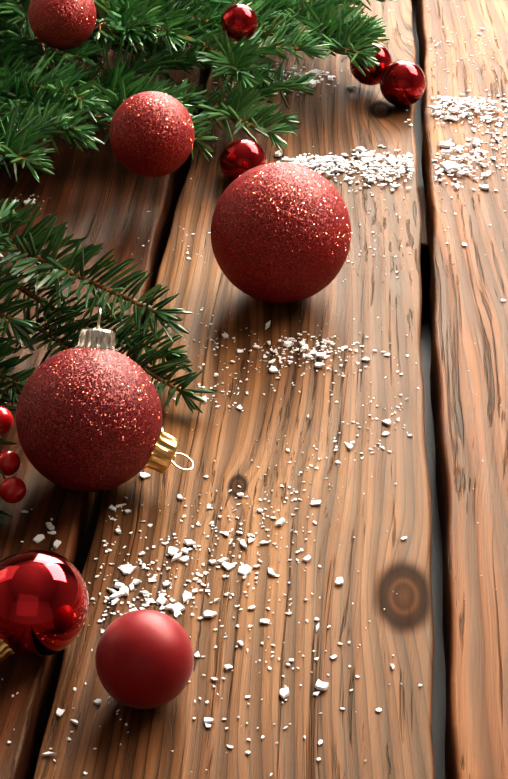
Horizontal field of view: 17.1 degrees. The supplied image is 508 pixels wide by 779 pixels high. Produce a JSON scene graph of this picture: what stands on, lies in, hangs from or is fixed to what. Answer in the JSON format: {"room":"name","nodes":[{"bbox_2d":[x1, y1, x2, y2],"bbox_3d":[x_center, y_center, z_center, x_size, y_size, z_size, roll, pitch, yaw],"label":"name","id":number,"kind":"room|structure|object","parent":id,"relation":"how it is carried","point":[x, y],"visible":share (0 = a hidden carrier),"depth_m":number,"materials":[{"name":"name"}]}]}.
{"room":"wooden tabletop","nodes":[
{"label":"wooden tabletop","id":0,"kind":"room"},
{"bbox_3d":[-0.009,0.678,1.188,4.000,0.100,4.400,1,31,1],"label":"floor","id":1,"kind":"structure","parent":0,"visible":0},
{"bbox_2d":[0,0,507,778],"bbox_3d":[0.028,0.186,1.178,0.695,0.750,1.340,2,31,3],"label":"table","id":2,"kind":"object","parent":1,"relation":"on","point":[434,308],"visible":0.73,"depth_m":0.71,"materials":[{"name":"brown wood"}]},
{"bbox_2d":[0,549,88,663],"bbox_3d":[-0.084,0.083,0.598,0.039,0.039,0.057,26,64,36],"label":"bauble","id":3,"kind":"object","parent":2,"relation":"on","point":[44,602],"visible":0.98,"depth_m":0.59,"materials":[{"name":"red glass"}]},
{"bbox_2d":[16,308,193,491],"bbox_3d":[-0.058,0.013,0.686,0.076,0.065,0.059,25,32,-7],"label":"bauble","id":4,"kind":"object","parent":2,"relation":"on","point":[89,414],"visible":1,"depth_m":0.67,"materials":[{"name":"red metal"}]},
{"bbox_2d":[0,197,216,525],"bbox_3d":[-0.088,-0.023,0.735,0.145,0.068,0.232,1,31,1],"label":"sprig","id":5,"kind":"object","parent":2,"relation":"on","point":[12,221],"visible":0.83,"depth_m":0.76,"materials":[{"name":"green plant"}]},
{"bbox_2d":[0,406,26,502],"bbox_3d":[-0.107,0.024,0.692,0.032,0.021,0.057,1,31,1],"label":"berries","id":6,"kind":"object","parent":5,"relation":"on","point":[13,489],"visible":1,"depth_m":0.68,"materials":[{"name":"red plastic"}]},
{"bbox_2d":[95,609,193,708],"bbox_3d":[-0.036,0.093,0.584,0.034,0.034,0.045,12,3,19],"label":"bauble","id":7,"kind":"object","parent":2,"relation":"on","point":[144,658],"visible":1,"depth_m":0.57,"materials":[{"name":"red"}]},
{"bbox_2d":[0,0,396,182],"bbox_3d":[-0.121,-0.272,1.124,0.434,0.083,0.664,1,31,1],"label":"fir branches","id":8,"kind":"object","parent":2,"relation":"on","point":[37,102],"visible":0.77,"depth_m":1.00,"materials":[{"name":"green plant"}]},
{"bbox_2d":[28,0,96,49],"bbox_3d":[-0.111,-0.221,0.993,0.040,0.040,0.052,7,20,12],"label":"bauble","id":9,"kind":"object","parent":8,"relation":"on","point":[62,24],"visible":1,"depth_m":0.97,"materials":[{"name":"red metal"}]},
{"bbox_2d":[109,91,194,176],"bbox_3d":[-0.056,-0.138,0.910,0.046,0.046,0.058,-10,14,-15],"label":"bauble","id":10,"kind":"object","parent":8,"relation":"on","point":[151,133],"visible":1,"depth_m":0.89,"materials":[{"name":"red metal"}]},
{"bbox_2d":[220,4,257,41],"bbox_3d":[-0.008,-0.220,1.008,0.022,0.022,0.033,4,19,7],"label":"bauble","id":11,"kind":"object","parent":8,"relation":"on","point":[238,22],"visible":1,"depth_m":0.99,"materials":[{"name":"red glass"}]},
{"bbox_2d":[350,43,391,85],"bbox_3d":[0.072,-0.207,1.072,0.027,0.027,0.038,-13,16,-20],"label":"bauble","id":12,"kind":"object","parent":8,"relation":"on","point":[373,76],"visible":0.62,"depth_m":1.06,"materials":[{"name":"red glass"}]},
{"bbox_2d":[219,138,266,182],"bbox_3d":[-0.009,-0.128,0.951,0.027,0.027,0.038,-18,15,-27],"label":"bauble","id":13,"kind":"object","parent":2,"relation":"on","point":[239,157],"visible":0.85,"depth_m":0.94,"materials":[{"name":"red glass"}]},
{"bbox_2d":[2,5,507,775],"bbox_3d":[0.040,-0.089,0.903,0.352,0.006,0.823,1,31,1],"label":"snow","id":14,"kind":"structure","parent":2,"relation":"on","point":[450,167],"depth_m":0.78,"materials":[{"name":"white snow"}]},
{"bbox_2d":[211,162,350,302],"bbox_3d":[0.016,-0.076,0.829,0.068,0.068,0.084,15,6,22],"label":"bauble","id":15,"kind":"object","parent":2,"relation":"on","point":[280,232],"visible":1,"depth_m":0.80,"materials":[{"name":"red metal"}]},
{"bbox_2d":[380,60,425,106],"bbox_3d":[0.095,-0.191,1.052,0.029,0.029,0.040,15,17,23],"label":"bauble","id":16,"kind":"object","parent":2,"relation":"on","point":[402,83],"visible":1,"depth_m":1.04,"materials":[{"name":"red glass"}]}
]}

